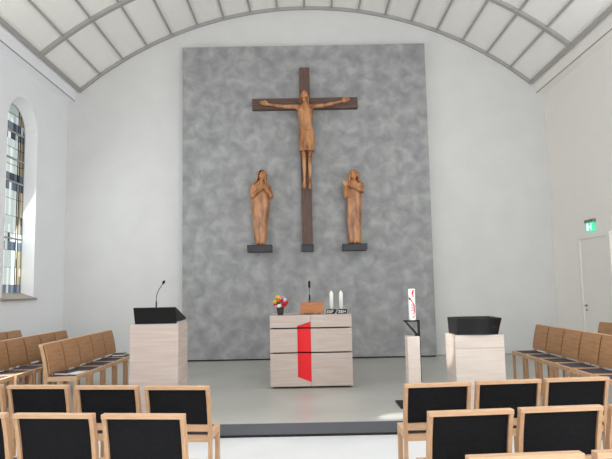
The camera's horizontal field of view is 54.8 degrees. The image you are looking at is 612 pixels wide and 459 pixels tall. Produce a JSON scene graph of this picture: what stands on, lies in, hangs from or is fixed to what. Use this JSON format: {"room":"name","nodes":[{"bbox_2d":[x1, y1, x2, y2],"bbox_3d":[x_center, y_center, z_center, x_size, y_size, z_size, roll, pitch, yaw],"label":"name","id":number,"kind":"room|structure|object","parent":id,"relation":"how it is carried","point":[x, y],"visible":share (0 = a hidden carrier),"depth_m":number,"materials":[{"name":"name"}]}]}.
{"room":"house of worship","nodes":[
{"label":"house of worship","id":0,"kind":"room"},
{"bbox_2d":[0,50,67,371],"bbox_3d":[-5.459,-1.075,5.050,0.400,6.600,15.850,-1,-6,0],"label":"wall","id":1,"kind":"structure","parent":0,"point":[44,113],"depth_m":11.57,"materials":[{"name":"paint"}]},
{"bbox_2d":[0,103,36,300],"bbox_3d":[-5.354,-0.541,10.921,0.280,3.689,1.290,-1,-6,0],"label":"window","id":2,"kind":"structure","parent":1,"relation":"in","point":[14,293],"depth_m":11.18,"materials":[{"name":"glass"}]},
{"bbox_2d":[0,24,77,102],"bbox_3d":[-5.254,-3.945,5.340,0.320,0.640,15.850,-1,-6,0],"label":"trim","id":3,"kind":"structure","parent":1,"relation":"attached to","point":[6,36],"depth_m":11.25,"materials":[{"name":"paint"}]},
{"bbox_2d":[0,0,611,87],"bbox_3d":[-0.013,-4.984,5.453,10.355,1.990,15.850,-1,-6,0],"label":"ceiling","id":4,"kind":"structure","parent":0,"point":[21,15],"depth_m":12.14,"materials":[{"name":"white paint"}]},
{"bbox_2d":[38,0,572,58],"bbox_3d":[-0.021,-4.311,11.320,10.213,1.930,0.100,-1,-6,0],"label":"trim","id":5,"kind":"structure","parent":4,"relation":"attached to","point":[537,23],"depth_m":11.25,"materials":[{"name":"grey paint"}]},
{"bbox_2d":[410,0,420,21],"bbox_3d":[2.398,-5.508,5.510,0.054,0.056,15.850,-1,-6,0],"label":"trim","id":6,"kind":"structure","parent":4,"relation":"attached to","point":[418,3],"depth_m":12.80,"materials":[{"name":"grey paint"}]},
{"bbox_2d":[436,0,452,30],"bbox_3d":[2.980,-5.308,5.490,0.056,0.058,15.850,-1,-6,0],"label":"trim","id":7,"kind":"structure","parent":4,"relation":"attached to","point":[451,1],"depth_m":12.60,"materials":[{"name":"grey paint"}]},
{"bbox_2d":[462,0,487,40],"bbox_3d":[3.544,-5.064,5.466,0.058,0.059,15.850,-1,-6,0],"label":"trim","id":8,"kind":"structure","parent":4,"relation":"attached to","point":[486,2],"depth_m":12.26,"materials":[{"name":"grey paint"}]},
{"bbox_2d":[486,0,528,53],"bbox_3d":[4.087,-4.777,5.438,0.059,0.060,15.850,-1,-6,0],"label":"trim","id":9,"kind":"structure","parent":4,"relation":"attached to","point":[526,1],"depth_m":11.96,"materials":[{"name":"grey paint"}]},
{"bbox_2d":[510,0,573,67],"bbox_3d":[4.606,-4.448,5.406,0.060,0.061,15.850,-1,-6,0],"label":"trim","id":10,"kind":"structure","parent":4,"relation":"attached to","point":[570,1],"depth_m":11.47,"materials":[{"name":"grey paint"}]},
{"bbox_2d":[529,5,611,82],"bbox_3d":[5.058,-4.102,5.372,0.100,0.097,15.850,-1,-6,0],"label":"trim","id":11,"kind":"structure","parent":4,"relation":"attached to","point":[608,10],"depth_m":10.99,"materials":[{"name":"grey paint"}]},
{"bbox_2d":[1,353,611,440],"bbox_3d":[0.120,2.484,9.248,11.250,0.150,7.400,-1,-6,0],"label":"floor","id":12,"kind":"structure","parent":0,"point":[242,392],"depth_m":8.59,"materials":[{"name":"stone"}]},
{"bbox_2d":[0,376,13,415],"bbox_3d":[-3.822,1.826,7.038,0.462,0.866,0.496,-1,-6,0],"label":"oak chair","id":13,"kind":"object","parent":12,"relation":"on","point":[3,379],"visible":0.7,"depth_m":7.17,"materials":[{"name":"brown wood"}]},
{"bbox_2d":[0,332,27,384],"bbox_3d":[-4.715,2.073,9.321,0.462,0.866,0.496,-1,-6,0],"label":"oak chair","id":14,"kind":"object","parent":12,"relation":"on","point":[3,336],"visible":0.12,"depth_m":9.49,"materials":[{"name":"brown wood"}]},
{"bbox_2d":[0,341,32,405],"bbox_3d":[-3.822,1.877,7.542,0.462,0.866,0.496,-1,-6,0],"label":"oak chair","id":15,"kind":"object","parent":12,"relation":"on","point":[4,362],"visible":0.73,"depth_m":7.68,"materials":[{"name":"brown wood"}]},
{"bbox_2d":[6,330,30,384],"bbox_3d":[-4.716,2.124,9.825,0.462,0.866,0.496,-1,-6,0],"label":"oak chair","id":16,"kind":"object","parent":12,"relation":"on","point":[15,333],"visible":0.2,"depth_m":9.84,"materials":[{"name":"brown wood"}]},
{"bbox_2d":[1,337,48,406],"bbox_3d":[-3.823,1.927,8.047,0.462,0.866,0.496,-1,-6,0],"label":"oak chair","id":17,"kind":"object","parent":12,"relation":"on","point":[16,351],"visible":0.66,"depth_m":8.02,"materials":[{"name":"brown wood"}]},
{"bbox_2d":[19,335,51,384],"bbox_3d":[-3.824,1.978,8.551,0.462,0.866,0.496,-1,-6,0],"label":"oak chair","id":18,"kind":"object","parent":12,"relation":"on","point":[31,342],"visible":0.32,"depth_m":8.53,"materials":[{"name":"brown wood"}]},
{"bbox_2d":[36,332,75,384],"bbox_3d":[-3.825,2.029,9.056,0.462,0.866,0.496,-1,-6,0],"label":"oak chair","id":19,"kind":"object","parent":12,"relation":"on","point":[48,337],"visible":0.2,"depth_m":9.06,"materials":[{"name":"brown wood"}]},
{"bbox_2d":[38,341,89,412],"bbox_3d":[-2.982,1.837,7.306,0.462,0.866,0.496,-1,-6,0],"label":"oak chair","id":20,"kind":"object","parent":12,"relation":"on","point":[52,354],"visible":0.76,"depth_m":7.16,"materials":[{"name":"brown wood"}]},
{"bbox_2d":[53,370,79,374],"bbox_3d":[-2.965,1.774,7.313,0.184,0.028,0.260,-3,-6,14],"label":"book","id":21,"kind":"object","parent":20,"relation":"on","point":[65,372],"visible":1,"depth_m":7.23,"materials":[{"name":"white paper"}]},
{"bbox_2d":[53,330,88,384],"bbox_3d":[-3.826,2.080,9.560,0.462,0.866,0.496,-1,-6,0],"label":"oak chair","id":22,"kind":"object","parent":12,"relation":"on","point":[62,334],"visible":0.23,"depth_m":9.59,"materials":[{"name":"brown wood"}]},
{"bbox_2d":[58,338,103,384],"bbox_3d":[-2.983,1.888,7.811,0.462,0.866,0.496,-1,-6,0],"label":"oak chair","id":23,"kind":"object","parent":12,"relation":"on","point":[69,346],"visible":0.63,"depth_m":7.82,"materials":[{"name":"brown wood"}]},
{"bbox_2d":[73,335,115,384],"bbox_3d":[-2.984,1.938,8.315,0.462,0.866,0.496,-1,-6,0],"label":"oak chair","id":24,"kind":"object","parent":12,"relation":"on","point":[84,342],"visible":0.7,"depth_m":8.32,"materials":[{"name":"brown wood"}]},
{"bbox_2d":[87,332,125,384],"bbox_3d":[-2.985,1.989,8.820,0.462,0.866,0.496,-1,-6,0],"label":"oak chair","id":25,"kind":"object","parent":12,"relation":"on","point":[97,342],"visible":0.65,"depth_m":8.81,"materials":[{"name":"brown wood"}]},
{"bbox_2d":[101,330,129,384],"bbox_3d":[-2.986,2.040,9.324,0.462,0.866,0.496,-1,-6,0],"label":"oak chair","id":26,"kind":"object","parent":12,"relation":"on","point":[108,338],"visible":0.39,"depth_m":9.24,"materials":[{"name":"brown wood"}]},
{"bbox_2d":[112,353,126,355],"bbox_3d":[-2.948,1.977,9.330,0.184,0.028,0.260,-1,-6,-6],"label":"book","id":27,"kind":"object","parent":26,"relation":"on","point":[114,354],"visible":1,"depth_m":9.21,"materials":[{"name":"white paper"}]},
{"bbox_2d":[129,307,187,412],"bbox_3d":[-1.825,1.606,7.328,0.584,1.285,0.630,-1,-6,0],"label":"lectern","id":28,"kind":"object","parent":12,"relation":"on","point":[158,335],"visible":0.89,"depth_m":7.09,"materials":[{"name":"beige wood"}]},
{"bbox_2d":[98,432,396,440],"bbox_3d":[-1.065,2.292,6.518,8.270,0.028,0.006,-1,-6,0],"label":"trim","id":29,"kind":"structure","parent":12,"relation":"attached to","point":[379,433],"depth_m":6.52,"materials":[{"name":"black"}]},
{"bbox_2d":[220,421,402,435],"bbox_3d":[-1.066,2.219,6.522,8.270,0.118,0.012,-1,-6,0],"label":"trim","id":30,"kind":"structure","parent":12,"relation":"attached to","point":[370,426],"depth_m":6.52,"materials":[{"name":"grey"}]},
{"bbox_2d":[270,312,352,386],"bbox_3d":[0.078,1.870,9.279,1.230,1.078,0.900,-1,-6,0],"label":"altar","id":31,"kind":"object","parent":12,"relation":"on","point":[310,349],"visible":0.98,"depth_m":8.84,"materials":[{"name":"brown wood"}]},
{"bbox_2d":[273,295,287,314],"bbox_3d":[-0.389,1.157,9.030,0.235,0.309,0.211,-1,-6,0],"label":"flower pot","id":32,"kind":"object","parent":31,"relation":"on","point":[280,309],"visible":1,"depth_m":8.98,"materials":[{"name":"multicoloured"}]},
{"bbox_2d":[308,281,310,301],"bbox_3d":[0.057,1.094,9.559,0.120,0.523,0.120,-1,-6,0],"label":"table microphone","id":33,"kind":"object","parent":31,"relation":"on","point":[309,286],"visible":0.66,"depth_m":9.56,"materials":[{"name":"black metal"}]},
{"bbox_2d":[300,302,323,314],"bbox_3d":[0.092,1.231,9.233,0.370,0.185,0.260,-1,-6,0],"label":"book stand","id":34,"kind":"object","parent":31,"relation":"on","point":[305,307],"visible":1,"depth_m":9.15,"materials":[{"name":"brown wood"}]},
{"bbox_2d":[326,309,336,313],"bbox_3d":[0.398,1.280,9.215,0.160,0.071,0.077,-1,-6,0],"label":"candle holder","id":35,"kind":"object","parent":31,"relation":"on","point":[328,311],"visible":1,"depth_m":9.18,"materials":[{"name":"black metal"}]},
{"bbox_2d":[329,291,333,308],"bbox_3d":[0.397,1.095,9.234,0.062,0.302,0.062,-1,-6,0],"label":"candle","id":36,"kind":"object","parent":35,"relation":"on","point":[331,292],"visible":1,"depth_m":9.21,"materials":[{"name":"white wax"}]},
{"bbox_2d":[336,309,346,313],"bbox_3d":[0.557,1.277,9.216,0.163,0.071,0.077,-1,-6,0],"label":"candle holder","id":37,"kind":"object","parent":31,"relation":"on","point":[340,311],"visible":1,"depth_m":9.18,"materials":[{"name":"black metal"}]},
{"bbox_2d":[339,290,342,308],"bbox_3d":[0.547,1.092,9.235,0.062,0.302,0.062,-1,-6,0],"label":"candle","id":38,"kind":"object","parent":37,"relation":"on","point":[340,292],"visible":1,"depth_m":9.21,"materials":[{"name":"white wax"}]},
{"bbox_2d":[395,320,421,408],"bbox_3d":[1.313,1.673,7.447,0.340,1.056,0.450,-1,-6,0],"label":"candle stand","id":39,"kind":"object","parent":12,"relation":"on","point":[412,342],"visible":0.61,"depth_m":7.29,"materials":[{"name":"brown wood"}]},
{"bbox_2d":[408,289,415,319],"bbox_3d":[1.334,0.937,7.435,0.086,0.405,0.088,-1,-6,0],"label":"paschal candle","id":40,"kind":"object","parent":39,"relation":"on","point":[411,292],"visible":1,"depth_m":7.40,"materials":[{"name":"white wax"}]},
{"bbox_2d":[445,332,505,408],"bbox_3d":[2.068,1.719,7.207,0.584,0.887,0.480,-1,-6,0],"label":"pedestal","id":41,"kind":"object","parent":12,"relation":"on","point":[469,358],"visible":0.67,"depth_m":6.99,"materials":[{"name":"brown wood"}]},
{"bbox_2d":[447,316,501,334],"bbox_3d":[2.061,1.173,7.212,0.552,0.200,0.520,-1,-6,0],"label":"basin","id":42,"kind":"object","parent":41,"relation":"on","point":[462,325],"visible":1,"depth_m":7.00,"materials":[{"name":"grey metal"}]},
{"bbox_2d":[512,324,549,378],"bbox_3d":[3.356,1.859,8.729,0.462,0.866,0.496,-1,-6,0],"label":"oak chair","id":43,"kind":"object","parent":12,"relation":"on","point":[541,331],"visible":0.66,"depth_m":8.74,"materials":[{"name":"brown wood"}]},
{"bbox_2d":[524,326,567,378],"bbox_3d":[3.357,1.808,8.225,0.462,0.866,0.496,-1,-6,0],"label":"oak chair","id":44,"kind":"object","parent":12,"relation":"on","point":[555,334],"visible":0.69,"depth_m":8.24,"materials":[{"name":"brown wood"}]},
{"bbox_2d":[538,329,582,394],"bbox_3d":[3.358,1.757,7.720,0.462,0.866,0.496,-1,-6,0],"label":"oak chair","id":45,"kind":"object","parent":12,"relation":"on","point":[570,345],"visible":0.67,"depth_m":7.73,"materials":[{"name":"brown wood"}]},
{"bbox_2d":[554,331,603,377],"bbox_3d":[3.359,1.706,7.216,0.462,0.866,0.496,-1,-6,0],"label":"oak chair","id":46,"kind":"object","parent":12,"relation":"on","point":[590,343],"visible":0.64,"depth_m":7.21,"materials":[{"name":"brown wood"}]},
{"bbox_2d":[572,334,611,376],"bbox_3d":[3.360,1.655,6.712,0.462,0.866,0.496,-1,-6,0],"label":"oak chair","id":47,"kind":"object","parent":12,"relation":"on","point":[605,355],"visible":0.6,"depth_m":6.80,"materials":[{"name":"brown wood"}]},
{"bbox_2d":[578,322,611,376],"bbox_3d":[4.496,1.871,9.072,0.462,0.866,0.496,-1,-6,0],"label":"oak chair","id":48,"kind":"object","parent":12,"relation":"on","point":[604,327],"visible":0.24,"depth_m":9.12,"materials":[{"name":"brown wood"}]},
{"bbox_2d":[593,374,611,384],"bbox_3d":[3.360,1.604,6.207,0.462,0.866,0.496,-1,-6,0],"label":"oak chair","id":49,"kind":"object","parent":12,"relation":"on","point":[609,375],"visible":0.13,"depth_m":6.29,"materials":[{"name":"brown wood"}]},
{"bbox_2d":[16,435,602,458],"bbox_3d":[0.135,1.898,1.703,11.250,0.200,9.770,-1,-6,0],"label":"floor","id":50,"kind":"structure","parent":0,"point":[355,446],"depth_m":6.05,"materials":[{"name":"tile"}]},
{"bbox_2d":[0,384,6,411],"bbox_3d":[-2.793,1.768,5.162,0.530,0.866,0.462,-2,-6,6],"label":"oak chair","id":51,"kind":"object","parent":50,"relation":"on","point":[3,408],"visible":0.3,"depth_m":4.98,"materials":[{"name":"brown wood"}]},
{"bbox_2d":[0,412,16,458],"bbox_3d":[-2.151,1.635,3.970,0.530,0.866,0.462,-2,-6,6],"label":"oak chair","id":52,"kind":"object","parent":50,"relation":"on","point":[6,446],"visible":0.88,"depth_m":3.80,"materials":[{"name":"brown wood"}]},
{"bbox_2d":[7,385,71,455],"bbox_3d":[-2.200,1.747,5.074,0.530,0.866,0.462,-2,-6,6],"label":"oak chair","id":53,"kind":"object","parent":50,"relation":"on","point":[22,398],"visible":0.41,"depth_m":4.93,"materials":[{"name":"black fabric"}]},
{"bbox_2d":[12,413,104,458],"bbox_3d":[-1.566,1.616,3.898,0.530,0.866,0.462,-2,-6,6],"label":"oak chair","id":54,"kind":"object","parent":50,"relation":"on","point":[37,435],"visible":0.95,"depth_m":3.75,"materials":[{"name":"black fabric"}]},
{"bbox_2d":[75,385,141,457],"bbox_3d":[-1.593,1.726,4.977,0.530,0.866,0.462,-2,-6,6],"label":"oak chair","id":55,"kind":"object","parent":50,"relation":"on","point":[98,399],"visible":0.34,"depth_m":4.83,"materials":[{"name":"black fabric"}]},
{"bbox_2d":[101,413,188,458],"bbox_3d":[-0.981,1.598,3.830,0.530,0.866,0.462,-2,-6,6],"label":"oak chair","id":56,"kind":"object","parent":50,"relation":"on","point":[125,435],"visible":1,"depth_m":3.68,"materials":[{"name":"black fabric"}]},
{"bbox_2d":[144,385,219,458],"bbox_3d":[-1.002,1.706,4.890,0.530,0.866,0.462,-2,-6,6],"label":"oak chair","id":57,"kind":"object","parent":50,"relation":"on","point":[195,401],"visible":0.62,"depth_m":4.74,"materials":[{"name":"fabric"}]},
{"bbox_2d":[397,382,471,458],"bbox_3d":[1.026,1.657,4.793,0.530,0.866,0.462,-1,-6,-4],"label":"oak chair","id":58,"kind":"object","parent":50,"relation":"on","point":[418,398],"visible":0.66,"depth_m":4.64,"materials":[{"name":"black fabric"}]},
{"bbox_2d":[416,408,513,458],"bbox_3d":[0.995,1.553,3.758,0.530,0.866,0.462,-1,-6,-5],"label":"oak chair","id":59,"kind":"object","parent":50,"relation":"on","point":[450,434],"visible":0.89,"depth_m":3.61,"materials":[{"name":"black fabric"}]},
{"bbox_2d":[474,379,541,452],"bbox_3d":[1.609,1.654,4.875,0.530,0.866,0.462,-1,-6,-4],"label":"oak chair","id":60,"kind":"object","parent":50,"relation":"on","point":[510,393],"visible":0.34,"depth_m":4.73,"materials":[{"name":"black fabric"}]},
{"bbox_2d":[465,450,584,458],"bbox_3d":[0.976,1.457,2.803,0.530,0.866,0.462,-1,-6,-4],"label":"oak chair","id":61,"kind":"object","parent":50,"relation":"on","point":[572,454],"visible":1,"depth_m":2.63,"materials":[{"name":"beige wood"}]},
{"bbox_2d":[516,404,603,458],"bbox_3d":[1.569,1.548,3.815,0.530,0.866,0.462,-1,-6,-5],"label":"oak chair","id":62,"kind":"object","parent":50,"relation":"on","point":[566,427],"visible":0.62,"depth_m":3.67,"materials":[{"name":"black fabric"}]},
{"bbox_2d":[542,376,609,448],"bbox_3d":[2.180,1.649,4.931,0.530,0.866,0.462,-1,-6,-4],"label":"oak chair","id":63,"kind":"object","parent":50,"relation":"on","point":[562,391],"visible":0.44,"depth_m":4.78,"materials":[{"name":"black fabric"}]},
{"bbox_2d":[591,449,611,458],"bbox_3d":[1.561,1.450,2.840,0.530,0.866,0.462,-1,-6,-4],"label":"oak chair","id":64,"kind":"object","parent":50,"relation":"on","point":[601,453],"visible":1,"depth_m":2.64,"materials":[{"name":"beige wood"}]},
{"bbox_2d":[606,404,611,448],"bbox_3d":[2.150,1.541,3.857,0.530,0.866,0.462,-1,-6,-5],"label":"oak chair","id":65,"kind":"object","parent":50,"relation":"on","point":[609,414],"visible":0.44,"depth_m":3.69,"materials":[{"name":"beige wood"}]},
{"bbox_2d":[63,10,557,360],"bbox_3d":[0.035,-1.264,13.194,11.250,8.400,0.300,-1,-6,0],"label":"wall","id":66,"kind":"structure","parent":0,"point":[492,241],"depth_m":13.02,"materials":[{"name":"paint"}]},
{"bbox_2d":[0,17,81,91],"bbox_3d":[-5.046,-3.912,5.337,0.100,0.097,15.850,-1,-6,0],"label":"trim","id":67,"kind":"structure","parent":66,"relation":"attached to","point":[3,22],"depth_m":10.99,"materials":[{"name":"grey paint"}]},
{"bbox_2d":[28,0,100,74],"bbox_3d":[-4.608,-4.274,5.374,0.060,0.061,15.850,-1,-6,0],"label":"trim","id":68,"kind":"structure","parent":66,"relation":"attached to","point":[30,1],"depth_m":11.05,"materials":[{"name":"grey paint"}]},
{"bbox_2d":[75,0,123,59],"bbox_3d":[-4.102,-4.622,5.410,0.059,0.060,15.850,-1,-6,0],"label":"trim","id":69,"kind":"structure","parent":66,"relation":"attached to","point":[77,1],"depth_m":11.73,"materials":[{"name":"grey paint"}]},
{"bbox_2d":[116,0,147,46],"bbox_3d":[-3.570,-4.930,5.442,0.058,0.059,15.850,-1,-6,0],"label":"trim","id":70,"kind":"structure","parent":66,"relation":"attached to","point":[122,8],"depth_m":12.17,"materials":[{"name":"grey paint"}]},
{"bbox_2d":[153,0,172,34],"bbox_3d":[-3.016,-5.195,5.470,0.056,0.058,15.850,-1,-6,0],"label":"trim","id":71,"kind":"structure","parent":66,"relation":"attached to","point":[154,1],"depth_m":12.42,"materials":[{"name":"grey paint"}]},
{"bbox_2d":[186,0,197,25],"bbox_3d":[-2.442,-5.417,5.493,0.054,0.056,15.850,-1,-6,0],"label":"trim","id":72,"kind":"structure","parent":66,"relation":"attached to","point":[189,5],"depth_m":12.68,"materials":[{"name":"grey paint"}]},
{"bbox_2d":[217,0,224,17],"bbox_3d":[-1.854,-5.593,5.511,0.051,0.054,15.850,-1,-6,0],"label":"trim","id":73,"kind":"structure","parent":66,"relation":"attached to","point":[221,10],"depth_m":12.91,"materials":[{"name":"grey paint"}]},
{"bbox_2d":[247,245,272,252],"bbox_3d":[-0.971,0.408,12.448,0.518,0.143,0.344,-1,-6,0],"label":"console","id":74,"kind":"object","parent":66,"relation":"attached to","point":[250,248],"visible":1,"depth_m":12.28,"materials":[{"name":"grey metal"}]},
{"bbox_2d":[250,170,272,244],"bbox_3d":[-0.936,-0.468,12.508,0.508,1.612,0.354,-3,-6,22],"label":"statue","id":75,"kind":"object","parent":74,"relation":"on","point":[261,193],"visible":0.99,"depth_m":12.43,"materials":[{"name":"brown wood"}]},
{"bbox_2d":[252,67,357,244],"bbox_3d":[-0.002,-1.617,12.617,2.290,3.880,0.418,-1,-6,0],"label":"crucifix","id":76,"kind":"object","parent":66,"relation":"attached to","point":[304,105],"visible":1,"depth_m":12.63,"materials":[{"name":"brown wood"}]},
{"bbox_2d":[79,6,531,92],"bbox_3d":[-0.024,-4.109,13.304,10.213,1.933,0.049,-1,-6,0],"label":"trim","id":77,"kind":"structure","parent":66,"relation":"attached to","point":[228,17],"depth_m":13.33,"materials":[{"name":"grey paint"}]},
{"bbox_2d":[301,244,313,251],"bbox_3d":[0.036,0.398,12.541,0.263,0.143,0.164,-1,-6,0],"label":"console","id":78,"kind":"object","parent":66,"relation":"attached to","point":[305,248],"visible":1,"depth_m":12.46,"materials":[{"name":"grey metal"}]},
{"bbox_2d":[182,43,436,359],"bbox_3d":[0.010,-0.679,12.857,5.355,6.810,0.248,-1,-6,0],"label":"wall panel","id":79,"kind":"object","parent":66,"relation":"attached to","point":[229,292],"depth_m":12.73,"materials":[{"name":"paint"}]},
{"bbox_2d":[188,355,435,361],"bbox_3d":[0.075,2.725,12.529,5.315,0.030,0.218,-1,-6,0],"label":"trim","id":80,"kind":"structure","parent":66,"relation":"attached to","point":[430,355],"depth_m":12.42,"materials":[{"name":"black"}]},
{"bbox_2d":[342,243,367,250],"bbox_3d":[1.027,0.378,12.455,0.513,0.138,0.344,-1,-6,0],"label":"console","id":81,"kind":"object","parent":66,"relation":"attached to","point":[359,246],"visible":1,"depth_m":12.29,"materials":[{"name":"grey metal"}]},
{"bbox_2d":[342,169,363,243],"bbox_3d":[1.005,-0.493,12.480,0.471,1.601,0.361,-1,-6,0],"label":"statue","id":82,"kind":"object","parent":81,"relation":"on","point":[353,189],"visible":0.97,"depth_m":12.44,"materials":[{"name":"brown wood"}]},
{"bbox_2d":[384,0,389,14],"bbox_3d":[1.803,-5.662,5.524,0.051,0.054,15.850,-1,-6,0],"label":"trim","id":83,"kind":"structure","parent":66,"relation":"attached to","point":[386,9],"depth_m":12.99,"materials":[{"name":"grey paint"}]},
{"bbox_2d":[544,39,611,330],"bbox_3d":[5.539,-1.282,5.088,0.300,6.600,15.850,-1,-6,0],"label":"wall","id":84,"kind":"structure","parent":0,"point":[578,109],"depth_m":11.73,"materials":[{"name":"paint"}]},
{"bbox_2d":[533,12,611,93],"bbox_3d":[5.269,-4.143,5.376,0.330,0.640,15.850,-1,-6,0],"label":"trim","id":85,"kind":"structure","parent":84,"relation":"attached to","point":[605,25],"depth_m":11.27,"materials":[{"name":"paint"}]},
{"bbox_2d":[584,218,595,231],"bbox_3d":[5.352,-0.078,11.122,0.078,0.223,0.335,-1,-6,0],"label":"exit sign","id":86,"kind":"object","parent":84,"relation":"attached to","point":[590,222],"visible":1,"depth_m":11.09,"materials":[{"name":"green plastic"}]},
{"bbox_2d":[577,231,611,332],"bbox_3d":[5.372,1.275,10.921,0.091,2.390,1.230,-1,-6,0],"label":"door","id":87,"kind":"structure","parent":84,"relation":"in","point":[594,250],"depth_m":10.96,"materials":[{"name":"white paint"}]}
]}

